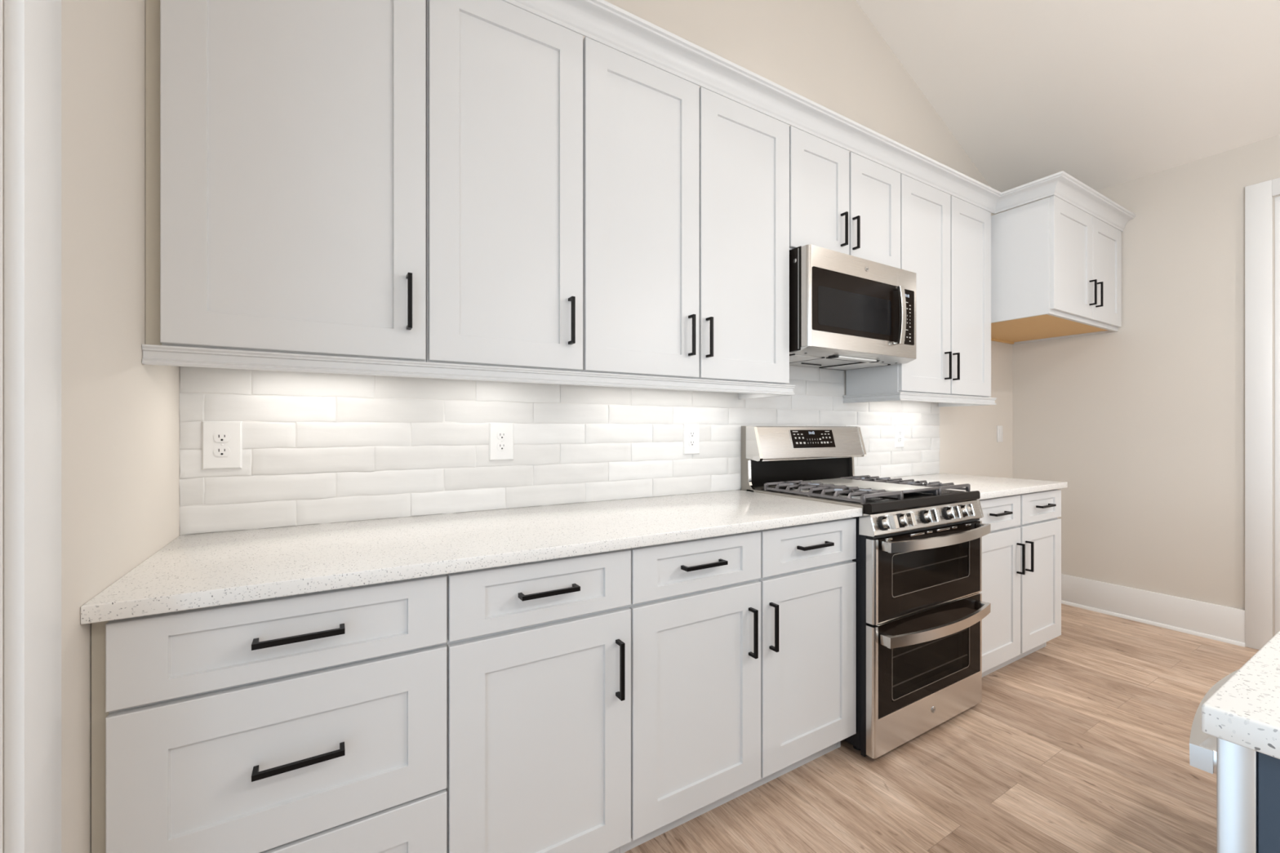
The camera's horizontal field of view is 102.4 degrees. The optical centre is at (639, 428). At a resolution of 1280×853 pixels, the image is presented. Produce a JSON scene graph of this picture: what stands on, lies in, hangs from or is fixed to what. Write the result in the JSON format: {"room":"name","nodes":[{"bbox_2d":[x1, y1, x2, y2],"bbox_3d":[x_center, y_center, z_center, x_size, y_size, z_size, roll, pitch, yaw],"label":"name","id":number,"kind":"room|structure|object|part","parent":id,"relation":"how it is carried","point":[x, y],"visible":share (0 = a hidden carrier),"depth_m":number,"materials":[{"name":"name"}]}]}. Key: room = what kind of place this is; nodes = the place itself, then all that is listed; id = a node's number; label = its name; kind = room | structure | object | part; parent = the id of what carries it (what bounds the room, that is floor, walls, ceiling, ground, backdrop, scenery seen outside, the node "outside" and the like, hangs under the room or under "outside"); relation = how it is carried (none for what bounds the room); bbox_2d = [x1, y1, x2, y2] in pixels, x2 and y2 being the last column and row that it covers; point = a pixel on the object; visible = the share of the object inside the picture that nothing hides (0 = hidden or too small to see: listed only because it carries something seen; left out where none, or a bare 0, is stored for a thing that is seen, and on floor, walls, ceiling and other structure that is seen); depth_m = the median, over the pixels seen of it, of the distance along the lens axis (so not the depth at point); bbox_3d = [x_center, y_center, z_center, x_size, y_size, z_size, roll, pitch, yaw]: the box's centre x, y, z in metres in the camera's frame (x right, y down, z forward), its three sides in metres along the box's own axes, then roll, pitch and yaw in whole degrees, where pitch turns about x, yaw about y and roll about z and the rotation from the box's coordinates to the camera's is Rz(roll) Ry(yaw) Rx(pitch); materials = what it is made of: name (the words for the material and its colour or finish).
{"room":"kitchen","nodes":[
{"label":"kitchen","id":0,"kind":"room"},
{"bbox_2d":[2,0,179,852],"bbox_3d":[0.261,-0.210,-1.206,0.120,2.820,6.000,0,0,-31],"label":"wall","id":1,"kind":"structure","parent":0,"point":[120,414],"depth_m":0.91,"materials":[{"name":"paint"}]},
{"bbox_2d":[0,0,2,852],"bbox_3d":[-0.616,-0.020,0.243,0.122,2.440,0.828,0,0,-31],"label":"trim","id":2,"kind":"structure","parent":1,"relation":"attached to","point":[1,1],"depth_m":0.63,"materials":[{"name":"paint"}]},
{"bbox_2d":[4,0,61,852],"bbox_3d":[-0.561,-0.067,0.284,0.018,2.535,1.041,0,0,-31],"label":"trim","id":3,"kind":"structure","parent":1,"relation":"attached to","point":[32,28],"depth_m":0.66,"materials":[{"name":"paint"}]},
{"bbox_2d":[188,0,1013,534],"bbox_3d":[0.729,-0.742,2.655,4.922,4.003,0.120,0,0,-31],"label":"wall","id":4,"kind":"structure","parent":0,"point":[828,53],"depth_m":2.85,"materials":[{"name":"paint"}]},
{"bbox_2d":[145,0,426,362],"bbox_3d":[-0.901,-0.722,1.381,0.574,1.080,0.350,0,0,-31],"label":"upper cabinet","id":5,"kind":"object","parent":4,"relation":"attached to","point":[286,140],"visible":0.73,"depth_m":1.25,"materials":[{"name":"paint"}]},
{"bbox_3d":[-0.613,-0.339,1.369,0.010,0.145,0.032,0,0,-31],"label":"handle","id":6,"kind":"part","parent":5,"relation":"part of","materials":[{"name":"black metal"}]},
{"bbox_2d":[426,0,582,372],"bbox_3d":[-0.454,-0.722,1.652,0.469,1.080,0.350,0,0,-31],"label":"upper cabinet","id":7,"kind":"object","parent":4,"relation":"attached to","point":[504,80],"visible":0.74,"depth_m":1.52,"materials":[{"name":"paint"}]},
{"bbox_3d":[-0.214,-0.339,1.611,0.010,0.145,0.032,0,0,-31],"label":"handle","id":8,"kind":"part","parent":7,"relation":"part of","materials":[{"name":"black metal"}]},
{"bbox_2d":[179,364,940,535],"bbox_3d":[0.340,-0.024,2.343,3.694,0.620,0.009,0,0,-31],"label":"backsplash","id":9,"kind":"structure","parent":4,"relation":"attached to","point":[318,448],"depth_m":1.77,"materials":[{"name":"tile"}]},
{"bbox_2d":[201,421,242,469],"bbox_3d":[-1.159,0.045,1.429,0.087,0.133,0.011,0,0,-31],"label":"wall outlet","id":10,"kind":"object","parent":9,"relation":"attached to","point":[221,441],"visible":1,"depth_m":1.43,"materials":[{"name":"white plastic"}]},
{"bbox_2d":[213,446,230,456],"bbox_3d":[-1.157,0.063,1.425,0.036,0.027,0.003,0,0,-31],"label":"receptacle","id":11,"kind":"object","parent":10,"relation":"attached to","point":[218,451],"depth_m":1.42,"materials":[{"name":"white plastic"}]},
{"bbox_2d":[213,432,230,442],"bbox_3d":[-1.157,0.024,1.425,0.036,0.027,0.003,0,0,-31],"label":"receptacle","id":12,"kind":"object","parent":10,"relation":"attached to","point":[218,437],"depth_m":1.42,"materials":[{"name":"white plastic"}]},
{"bbox_2d":[488,422,513,460],"bbox_3d":[-0.492,0.045,1.833,0.087,0.133,0.011,0,0,-31],"label":"wall outlet","id":13,"kind":"object","parent":9,"relation":"attached to","point":[500,434],"visible":1,"depth_m":1.83,"materials":[{"name":"white plastic"}]},
{"bbox_2d":[497,442,506,450],"bbox_3d":[-0.490,0.063,1.829,0.036,0.027,0.003,0,0,-31],"label":"receptacle","id":14,"kind":"object","parent":13,"relation":"attached to","point":[500,446],"depth_m":1.83,"materials":[{"name":"white plastic"}]},
{"bbox_2d":[497,431,506,439],"bbox_3d":[-0.490,0.024,1.829,0.036,0.027,0.003,0,0,-31],"label":"receptacle","id":15,"kind":"object","parent":13,"relation":"attached to","point":[500,435],"depth_m":1.83,"materials":[{"name":"white plastic"}]},
{"bbox_2d":[682,423,699,454],"bbox_3d":[0.227,0.045,2.269,0.087,0.133,0.011,0,0,-31],"label":"wall outlet","id":16,"kind":"object","parent":9,"relation":"attached to","point":[691,442],"visible":1,"depth_m":2.26,"materials":[{"name":"white plastic"}]},
{"bbox_2d":[688,440,695,446],"bbox_3d":[0.230,0.063,2.265,0.036,0.027,0.003,0,0,-31],"label":"receptacle","id":17,"kind":"object","parent":16,"relation":"attached to","point":[691,442],"depth_m":2.26,"materials":[{"name":"white plastic"}]},
{"bbox_2d":[688,431,695,437],"bbox_3d":[0.230,0.024,2.265,0.036,0.027,0.003,0,0,-31],"label":"receptacle","id":18,"kind":"object","parent":16,"relation":"attached to","point":[691,433],"depth_m":2.26,"materials":[{"name":"white plastic"}]},
{"bbox_2d":[894,425,903,448],"bbox_3d":[1.546,0.045,3.067,0.087,0.133,0.011,0,0,-31],"label":"wall outlet","id":19,"kind":"object","parent":9,"relation":"attached to","point":[899,429],"visible":1,"depth_m":3.06,"materials":[{"name":"white plastic"}]},
{"bbox_2d":[843,391,996,407],"bbox_3d":[1.596,-0.161,2.906,0.949,0.042,0.329,0,0,-31],"label":"rail","id":20,"kind":"object","parent":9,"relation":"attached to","point":[943,400],"visible":1,"depth_m":2.71,"materials":[{"name":"paint"}]},
{"bbox_2d":[582,36,789,384],"bbox_3d":[0.149,-0.722,2.017,0.937,1.080,0.350,0,0,-31],"label":"upper cabinet","id":21,"kind":"object","parent":4,"relation":"attached to","point":[686,186],"visible":0.8,"depth_m":1.86,"materials":[{"name":"paint"}]},
{"bbox_2d":[142,344,795,399],"bbox_3d":[-0.295,-0.161,1.761,2.002,0.042,0.329,0,0,-31],"label":"rail","id":22,"kind":"object","parent":21,"relation":"attached to","point":[159,355],"visible":1,"depth_m":1.40,"materials":[{"name":"paint"}]},
{"bbox_3d":[0.017,-0.725,1.781,0.460,1.073,0.019,0,0,-31],"label":"door","id":23,"kind":"part","parent":21,"relation":"part of","materials":[{"name":"paint"}]},
{"bbox_3d":[0.187,-0.337,1.854,0.010,0.145,0.032,0,0,-31],"label":"handle","id":24,"kind":"part","parent":21,"relation":"part of","materials":[{"name":"black metal"}]},
{"bbox_3d":[0.257,-0.337,1.896,0.010,0.145,0.032,0,0,-31],"label":"handle","id":25,"kind":"part","parent":21,"relation":"part of","materials":[{"name":"black metal"}]},
{"bbox_3d":[0.418,-0.725,2.024,0.461,1.073,0.019,0,0,-31],"label":"door","id":26,"kind":"part","parent":21,"relation":"part of","materials":[{"name":"paint"}]},
{"bbox_2d":[789,125,900,268],"bbox_3d":[0.882,-1.007,2.462,0.777,0.509,0.350,0,0,-31],"label":"upper cabinet","id":27,"kind":"object","parent":4,"relation":"attached to","point":[842,201],"visible":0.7,"depth_m":2.31,"materials":[{"name":"paint"}]},
{"bbox_3d":[0.784,-1.011,2.245,0.376,0.502,0.019,0,0,-31],"label":"door","id":28,"kind":"part","parent":27,"relation":"part of","materials":[{"name":"paint"}]},
{"bbox_3d":[0.910,-0.889,2.292,0.010,0.145,0.032,0,0,-31],"label":"handle","id":29,"kind":"part","parent":27,"relation":"part of","materials":[{"name":"black metal"}]},
{"bbox_2d":[789,244,915,370],"bbox_3d":[0.909,-0.531,2.425,0.756,0.440,0.440,0,0,-31],"label":"microwave","id":30,"kind":"object","parent":27,"relation":"attached to","point":[847,312],"visible":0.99,"depth_m":2.23,"materials":[{"name":"silver metal"}]},
{"bbox_3d":[0.668,-0.317,2.355,0.196,0.004,0.270,0,0,-31],"label":"filter frame","id":31,"kind":"part","parent":30,"relation":"part of","materials":[{"name":"silver metal"}]},
{"bbox_3d":[0.928,-0.541,2.248,0.604,0.410,0.038,0,0,-31],"label":"door","id":32,"kind":"part","parent":30,"relation":"part of","materials":[{"name":"silver metal"}]},
{"bbox_3d":[1.083,-0.317,2.606,0.196,0.004,0.270,0,0,-31],"label":"filter frame","id":33,"kind":"part","parent":30,"relation":"part of","materials":[{"name":"silver metal"}]},
{"bbox_3d":[0.948,-0.531,2.237,0.583,0.258,0.003,0,0,-31],"label":"door glass","id":34,"kind":"part","parent":30,"relation":"part of","materials":[{"name":"black glass"}]},
{"bbox_3d":[1.191,-0.519,2.361,0.043,0.262,0.038,0,0,-31],"label":"handle","id":35,"kind":"part","parent":30,"relation":"part of","materials":[{"name":"silver metal"}]},
{"bbox_3d":[1.252,-0.527,2.422,0.124,0.258,0.003,0,0,-31],"label":"key panel","id":36,"kind":"part","parent":30,"relation":"part of","materials":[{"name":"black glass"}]},
{"bbox_3d":[1.252,-0.541,2.445,0.148,0.410,0.038,0,0,-31],"label":"control panel","id":37,"kind":"part","parent":30,"relation":"part of","materials":[{"name":"silver metal"}]},
{"bbox_3d":[0.981,-0.889,2.335,0.010,0.145,0.032,0,0,-31],"label":"handle","id":38,"kind":"part","parent":27,"relation":"part of","materials":[{"name":"black metal"}]},
{"bbox_3d":[1.117,-1.011,2.448,0.380,0.502,0.019,0,0,-31],"label":"door","id":39,"kind":"part","parent":27,"relation":"part of","materials":[{"name":"paint"}]},
{"bbox_2d":[845,173,991,397],"bbox_3d":[1.608,-0.722,2.901,0.918,1.080,0.350,0,0,-31],"label":"upper cabinet","id":40,"kind":"object","parent":4,"relation":"attached to","point":[945,239],"visible":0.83,"depth_m":2.75,"materials":[{"name":"paint"}]},
{"bbox_3d":[1.478,-0.725,2.666,0.444,1.073,0.019,0,0,-31],"label":"door","id":41,"kind":"part","parent":40,"relation":"part of","materials":[{"name":"paint"}]},
{"bbox_3d":[1.634,-0.336,2.731,0.010,0.145,0.032,0,0,-31],"label":"handle","id":42,"kind":"part","parent":40,"relation":"part of","materials":[{"name":"black metal"}]},
{"bbox_3d":[1.703,-0.336,2.772,0.010,0.145,0.032,0,0,-31],"label":"handle","id":43,"kind":"part","parent":40,"relation":"part of","materials":[{"name":"black metal"}]},
{"bbox_3d":[1.859,-0.725,2.897,0.423,1.073,0.019,0,0,-31],"label":"door","id":44,"kind":"part","parent":40,"relation":"part of","materials":[{"name":"paint"}]},
{"bbox_2d":[996,426,1002,442],"bbox_3d":[2.595,0.036,3.709,0.074,0.117,0.009,0,0,-31],"label":"light switch","id":45,"kind":"object","parent":4,"relation":"attached to","point":[999,428],"visible":1,"depth_m":3.70,"materials":[{"name":"white plastic"}]},
{"bbox_2d":[991,195,1121,344],"bbox_3d":[2.502,-0.944,3.280,0.999,0.636,0.646,0,0,-31],"label":"upper cabinet","id":46,"kind":"object","parent":4,"relation":"attached to","point":[1056,266],"visible":0.87,"depth_m":2.97,"materials":[{"name":"paint"}]},
{"bbox_2d":[502,0,1135,231],"bbox_3d":[1.021,-1.302,2.172,4.680,0.085,0.352,0,0,-31],"label":"crown molding","id":47,"kind":"structure","parent":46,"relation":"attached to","point":[602,21],"depth_m":2.08,"materials":[{"name":"paint"}]},
{"bbox_3d":[2.338,-0.648,3.549,0.962,0.044,0.018,0,0,-31],"label":"hanging rail","id":48,"kind":"part","parent":46,"relation":"part of","materials":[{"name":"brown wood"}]},
{"bbox_3d":[2.488,-0.644,3.302,0.962,0.012,0.560,0,0,-31],"label":"panel","id":49,"kind":"part","parent":46,"relation":"part of","materials":[{"name":"brown wood"}]},
{"bbox_3d":[2.451,-0.956,2.920,0.519,0.612,0.019,0,0,-31],"label":"door","id":50,"kind":"part","parent":46,"relation":"part of","materials":[{"name":"paint"}]},
{"bbox_3d":[2.650,-0.798,3.010,0.010,0.145,0.032,0,0,-31],"label":"handle","id":51,"kind":"part","parent":46,"relation":"part of","materials":[{"name":"black metal"}]},
{"bbox_3d":[2.729,-0.798,3.059,0.010,0.145,0.032,0,0,-31],"label":"handle","id":52,"kind":"part","parent":46,"relation":"part of","materials":[{"name":"black metal"}]},
{"bbox_3d":[2.872,-0.956,3.175,0.456,0.612,0.019,0,0,-31],"label":"door","id":53,"kind":"part","parent":46,"relation":"part of","materials":[{"name":"paint"}]},
{"bbox_2d":[624,603,1258,852],"bbox_3d":[2.841,1.230,0.327,6.682,0.060,6.350,0,0,-31],"label":"floor","id":54,"kind":"structure","parent":0,"point":[1079,743],"depth_m":1.78,"materials":[{"name":"wood"}]},
{"bbox_2d":[91,573,446,852],"bbox_3d":[-0.826,0.759,1.254,0.568,0.882,0.663,0,0,-31],"label":"base cabinet","id":55,"kind":"object","parent":54,"relation":"on","point":[316,722],"visible":0.9,"depth_m":0.98,"materials":[{"name":"paint"}]},
{"bbox_3d":[-0.667,0.402,1.011,0.545,0.148,0.019,0,0,-31],"label":"drawer","id":56,"kind":"part","parent":55,"relation":"part of","materials":[{"name":"paint"}]},
{"bbox_3d":[-0.653,0.638,0.990,0.148,0.010,0.032,0,0,-31],"label":"handle","id":57,"kind":"part","parent":55,"relation":"part of","materials":[{"name":"black metal"}]},
{"bbox_3d":[-0.653,0.399,0.990,0.148,0.010,0.032,0,0,-31],"label":"handle","id":58,"kind":"part","parent":55,"relation":"part of","materials":[{"name":"black metal"}]},
{"bbox_3d":[-0.667,0.961,1.011,0.545,0.308,0.019,0,0,-31],"label":"drawer","id":59,"kind":"part","parent":55,"relation":"part of","materials":[{"name":"paint"}]},
{"bbox_2d":[446,548,631,852],"bbox_3d":[-0.379,0.759,1.525,0.474,0.882,0.663,0,0,-31],"label":"base cabinet","id":60,"kind":"object","parent":54,"relation":"on","point":[539,653],"visible":0.86,"depth_m":1.26,"materials":[{"name":"paint"}]},
{"bbox_3d":[-0.229,0.402,1.276,0.469,0.148,0.019,0,0,-31],"label":"drawer","id":61,"kind":"part","parent":60,"relation":"part of","materials":[{"name":"paint"}]},
{"bbox_3d":[-0.219,0.397,1.253,0.148,0.010,0.032,0,0,-31],"label":"handle","id":62,"kind":"part","parent":60,"relation":"part of","materials":[{"name":"black metal"}]},
{"bbox_3d":[-0.052,0.633,1.354,0.010,0.148,0.032,0,0,-31],"label":"handle","id":63,"kind":"part","parent":60,"relation":"part of","materials":[{"name":"black metal"}]},
{"bbox_2d":[619,517,856,852],"bbox_3d":[0.231,0.759,1.894,0.951,0.882,0.663,0,0,-31],"label":"base cabinet","id":64,"kind":"object","parent":54,"relation":"on","point":[744,645],"visible":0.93,"depth_m":1.59,"materials":[{"name":"paint"}]},
{"bbox_2d":[80,489,862,624],"bbox_3d":[-0.218,0.301,1.627,1.996,0.030,0.656,0,0,-31],"label":"countertop","id":65,"kind":"structure","parent":64,"relation":"on","point":[211,569],"depth_m":1.30,"materials":[{"name":"white stone"}]},
{"bbox_3d":[0.179,0.402,1.524,0.472,0.148,0.019,0,0,-31],"label":"drawer","id":66,"kind":"part","parent":64,"relation":"part of","materials":[{"name":"paint"}]},
{"bbox_3d":[0.179,0.801,1.524,0.472,0.628,0.019,0,0,-31],"label":"door","id":67,"kind":"part","parent":64,"relation":"part of","materials":[{"name":"paint"}]},
{"bbox_3d":[0.189,0.397,1.500,0.148,0.010,0.032,0,0,-31],"label":"handle","id":68,"kind":"part","parent":64,"relation":"part of","materials":[{"name":"black metal"}]},
{"bbox_3d":[0.352,0.633,1.598,0.010,0.148,0.032,0,0,-31],"label":"handle","id":69,"kind":"part","parent":64,"relation":"part of","materials":[{"name":"black metal"}]},
{"bbox_3d":[0.429,0.633,1.645,0.010,0.148,0.032,0,0,-31],"label":"handle","id":70,"kind":"part","parent":64,"relation":"part of","materials":[{"name":"black metal"}]},
{"bbox_3d":[0.587,0.402,1.771,0.466,0.148,0.019,0,0,-31],"label":"drawer","id":71,"kind":"part","parent":64,"relation":"part of","materials":[{"name":"paint"}]},
{"bbox_3d":[0.587,0.801,1.771,0.466,0.628,0.019,0,0,-31],"label":"door","id":72,"kind":"part","parent":64,"relation":"part of","materials":[{"name":"paint"}]},
{"bbox_3d":[0.597,0.397,1.747,0.148,0.010,0.032,0,0,-31],"label":"handle","id":73,"kind":"part","parent":64,"relation":"part of","materials":[{"name":"black metal"}]},
{"bbox_2d":[741,426,991,759],"bbox_3d":[0.999,0.593,2.282,0.760,1.214,0.774,0,0,-31],"label":"gas range","id":74,"kind":"object","parent":54,"relation":"on","point":[921,610],"visible":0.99,"depth_m":2.05,"materials":[{"name":"silver metal"}]},
{"bbox_3d":[0.515,0.214,2.362,0.015,0.140,0.043,0,0,-31],"label":"edge trim","id":75,"kind":"part","parent":74,"relation":"part of","materials":[{"name":"silver metal"}]},
{"bbox_3d":[0.709,0.268,2.275,0.091,0.012,0.091,0,0,-31],"label":"burner","id":76,"kind":"part","parent":74,"relation":"part of","materials":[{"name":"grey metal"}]},
{"bbox_3d":[0.849,0.049,2.527,0.302,0.088,0.028,0,0,-31],"label":"display panel","id":77,"kind":"part","parent":74,"relation":"part of","materials":[{"name":"black glass"}]},
{"bbox_3d":[0.841,0.268,2.056,0.111,0.012,0.111,0,0,-31],"label":"burner","id":78,"kind":"part","parent":74,"relation":"part of","materials":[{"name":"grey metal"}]},
{"bbox_3d":[1.152,0.214,2.748,0.015,0.140,0.043,0,0,-31],"label":"edge trim","id":79,"kind":"part","parent":74,"relation":"part of","materials":[{"name":"silver metal"}]},
{"bbox_2d":[753,485,965,513],"bbox_3d":[0.974,0.295,2.324,0.759,0.038,0.610,0,0,-31],"label":"cooktop","id":80,"kind":"object","parent":74,"relation":"in","point":[842,500],"depth_m":2.09,"materials":[{"name":"black metal"}]},
{"bbox_3d":[0.898,0.334,1.841,0.048,0.056,0.053,0,0,-31],"label":"knob","id":81,"kind":"part","parent":74,"relation":"part of","materials":[{"name":"silver metal"}]},
{"bbox_2d":[844,516,972,752],"bbox_3d":[0.980,0.743,2.313,0.755,0.855,0.605,0,0,-31],"label":"oven","id":82,"kind":"object","parent":74,"relation":"in","point":[906,666],"depth_m":2.03,"materials":[{"name":"silver metal"}]},
{"bbox_3d":[0.989,0.334,1.896,0.048,0.056,0.053,0,0,-31],"label":"knob","id":83,"kind":"part","parent":74,"relation":"part of","materials":[{"name":"silver metal"}]},
{"bbox_3d":[1.147,0.547,2.038,0.757,0.302,0.032,0,0,-31],"label":"oven door","id":84,"kind":"part","parent":74,"relation":"part of","materials":[{"name":"silver metal"}]},
{"bbox_3d":[1.147,0.941,2.038,0.757,0.466,0.032,0,0,-31],"label":"oven door","id":85,"kind":"part","parent":74,"relation":"part of","materials":[{"name":"silver metal"}]},
{"bbox_3d":[1.126,0.541,2.074,0.585,0.201,0.002,0,0,-31],"label":"pane","id":86,"kind":"part","parent":74,"relation":"part of","materials":[{"name":"black glass"}]},
{"bbox_3d":[1.126,0.895,2.074,0.585,0.250,0.002,0,0,-31],"label":"pane","id":87,"kind":"part","parent":74,"relation":"part of","materials":[{"name":"black glass"}]},
{"bbox_3d":[1.140,0.347,2.049,0.757,0.077,0.062,0,0,-31],"label":"control panel","id":88,"kind":"part","parent":74,"relation":"part of","materials":[{"name":"silver metal"}]},
{"bbox_3d":[1.152,0.874,2.029,0.710,0.330,0.008,0,0,-31],"label":"door glass","id":89,"kind":"part","parent":74,"relation":"part of","materials":[{"name":"black glass"}]},
{"bbox_3d":[1.152,0.546,2.029,0.710,0.298,0.008,0,0,-31],"label":"door glass","id":90,"kind":"part","parent":74,"relation":"part of","materials":[{"name":"black glass"}]},
{"bbox_3d":[1.155,0.541,2.026,0.543,0.159,0.002,0,0,-31],"label":"window trim","id":91,"kind":"part","parent":74,"relation":"part of","materials":[{"name":"grey"}]},
{"bbox_3d":[1.155,0.895,2.026,0.543,0.208,0.002,0,0,-31],"label":"window trim","id":92,"kind":"part","parent":74,"relation":"part of","materials":[{"name":"grey glass"}]},
{"bbox_3d":[1.124,0.334,1.978,0.048,0.056,0.053,0,0,-31],"label":"knob","id":93,"kind":"part","parent":74,"relation":"part of","materials":[{"name":"silver metal"}]},
{"bbox_3d":[1.176,0.752,1.986,0.698,0.038,0.086,0,0,-31],"label":"handle","id":94,"kind":"part","parent":74,"relation":"part of","materials":[{"name":"silver metal"}]},
{"bbox_3d":[1.178,0.418,1.988,0.694,0.036,0.086,0,0,-31],"label":"handle","id":95,"kind":"part","parent":74,"relation":"part of","materials":[{"name":"silver metal"}]},
{"bbox_3d":[1.261,0.334,2.061,0.048,0.056,0.053,0,0,-31],"label":"knob","id":96,"kind":"part","parent":74,"relation":"part of","materials":[{"name":"silver metal"}]},
{"bbox_3d":[1.351,0.334,2.115,0.048,0.056,0.053,0,0,-31],"label":"knob","id":97,"kind":"part","parent":74,"relation":"part of","materials":[{"name":"silver metal"}]},
{"bbox_2d":[979,488,1061,677],"bbox_3d":[1.709,0.759,2.790,0.974,0.882,0.663,0,0,-31],"label":"base cabinet","id":98,"kind":"object","parent":54,"relation":"on","point":[1021,552],"visible":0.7,"depth_m":2.55,"materials":[{"name":"paint"}]},
{"bbox_2d":[874,473,1067,499],"bbox_3d":[1.709,0.301,2.794,0.981,0.030,0.656,0,0,-31],"label":"countertop","id":99,"kind":"structure","parent":98,"relation":"on","point":[988,487],"depth_m":2.72,"materials":[{"name":"white stone"}]},
{"bbox_3d":[1.680,0.402,2.433,0.456,0.148,0.019,0,0,-31],"label":"drawer","id":100,"kind":"part","parent":98,"relation":"part of","materials":[{"name":"paint"}]},
{"bbox_3d":[1.680,0.801,2.433,0.456,0.628,0.019,0,0,-31],"label":"door","id":101,"kind":"part","parent":98,"relation":"part of","materials":[{"name":"paint"}]},
{"bbox_3d":[1.690,0.397,2.409,0.148,0.010,0.032,0,0,-31],"label":"handle","id":102,"kind":"part","parent":98,"relation":"part of","materials":[{"name":"black metal"}]},
{"bbox_3d":[1.857,0.633,2.510,0.010,0.148,0.032,0,0,-31],"label":"handle","id":103,"kind":"part","parent":98,"relation":"part of","materials":[{"name":"black metal"}]},
{"bbox_3d":[1.936,0.633,2.558,0.010,0.148,0.032,0,0,-31],"label":"handle","id":104,"kind":"part","parent":98,"relation":"part of","materials":[{"name":"black metal"}]},
{"bbox_3d":[2.082,0.801,2.677,0.448,0.628,0.019,0,0,-31],"label":"door","id":105,"kind":"part","parent":98,"relation":"part of","materials":[{"name":"paint"}]},
{"bbox_3d":[2.082,0.402,2.677,0.448,0.148,0.019,0,0,-31],"label":"drawer","id":106,"kind":"part","parent":98,"relation":"part of","materials":[{"name":"paint"}]},
{"bbox_3d":[2.092,0.397,2.653,0.148,0.010,0.032,0,0,-31],"label":"handle","id":107,"kind":"part","parent":98,"relation":"part of","materials":[{"name":"black metal"}]},
{"bbox_2d":[1189,669,1257,852],"bbox_3d":[1.018,0.760,0.474,0.635,0.880,0.690,0,0,-31],"label":"dishwasher","id":108,"kind":"object","parent":54,"relation":"on","point":[1235,766],"visible":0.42,"depth_m":0.53,"materials":[{"name":"silver"}]},
{"bbox_3d":[0.913,0.414,0.771,0.484,0.029,0.074,0,0,-31],"label":"handle","id":109,"kind":"part","parent":108,"relation":"part of","materials":[{"name":"silver metal"}]},
{"bbox_3d":[0.885,0.708,0.694,0.635,0.775,0.028,0,0,-31],"label":"door","id":110,"kind":"part","parent":108,"relation":"part of","materials":[{"name":"silver metal"}]},
{"bbox_2d":[1257,751,1279,852],"bbox_3d":[1.641,0.758,0.592,1.820,0.884,0.967,0,0,-31],"label":"base cabinet","id":111,"kind":"object","parent":54,"relation":"on","point":[1268,766],"visible":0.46,"depth_m":0.51,"materials":[{"name":"blue paint"}]},
{"bbox_2d":[1201,630,1279,759],"bbox_3d":[1.649,0.301,0.584,1.874,0.030,1.023,0,0,-31],"label":"countertop","id":112,"kind":"structure","parent":111,"relation":"on","point":[1245,711],"depth_m":0.53,"materials":[{"name":"white stone"}]},
{"bbox_2d":[855,0,1279,210],"bbox_3d":[2.314,-2.125,0.038,4.922,1.217,6.240,0,0,-31],"label":"ceiling","id":113,"kind":"structure","parent":0,"point":[1104,94],"depth_m":2.83,"materials":[{"name":"paint"}]},
{"bbox_2d":[1013,134,1279,636],"bbox_3d":[4.368,-0.210,1.282,0.120,2.820,6.000,0,0,-31],"label":"wall","id":114,"kind":"structure","parent":0,"point":[1143,422],"depth_m":3.12,"materials":[{"name":"paint"}]},
{"bbox_2d":[1061,573,1244,647],"bbox_3d":[3.043,1.101,3.323,0.030,0.198,1.133,0,0,-31],"label":"baseboard","id":115,"kind":"structure","parent":114,"relation":"attached to","point":[1220,623],"depth_m":3.14,"materials":[{"name":"paint"}]},
{"bbox_2d":[1244,177,1279,649],"bbox_3d":[3.605,-0.067,2.408,0.018,2.535,1.017,0,0,-31],"label":"trim","id":116,"kind":"structure","parent":114,"relation":"attached to","point":[1258,197],"depth_m":2.79,"materials":[{"name":"paint"}]},
{"bbox_2d":[1275,195,1279,634],"bbox_3d":[3.665,-0.020,2.442,0.126,2.440,0.814,0,0,-31],"label":"door","id":117,"kind":"structure","parent":114,"relation":"attached to","point":[1277,198],"depth_m":2.75,"materials":[{"name":"paint"}]}
]}

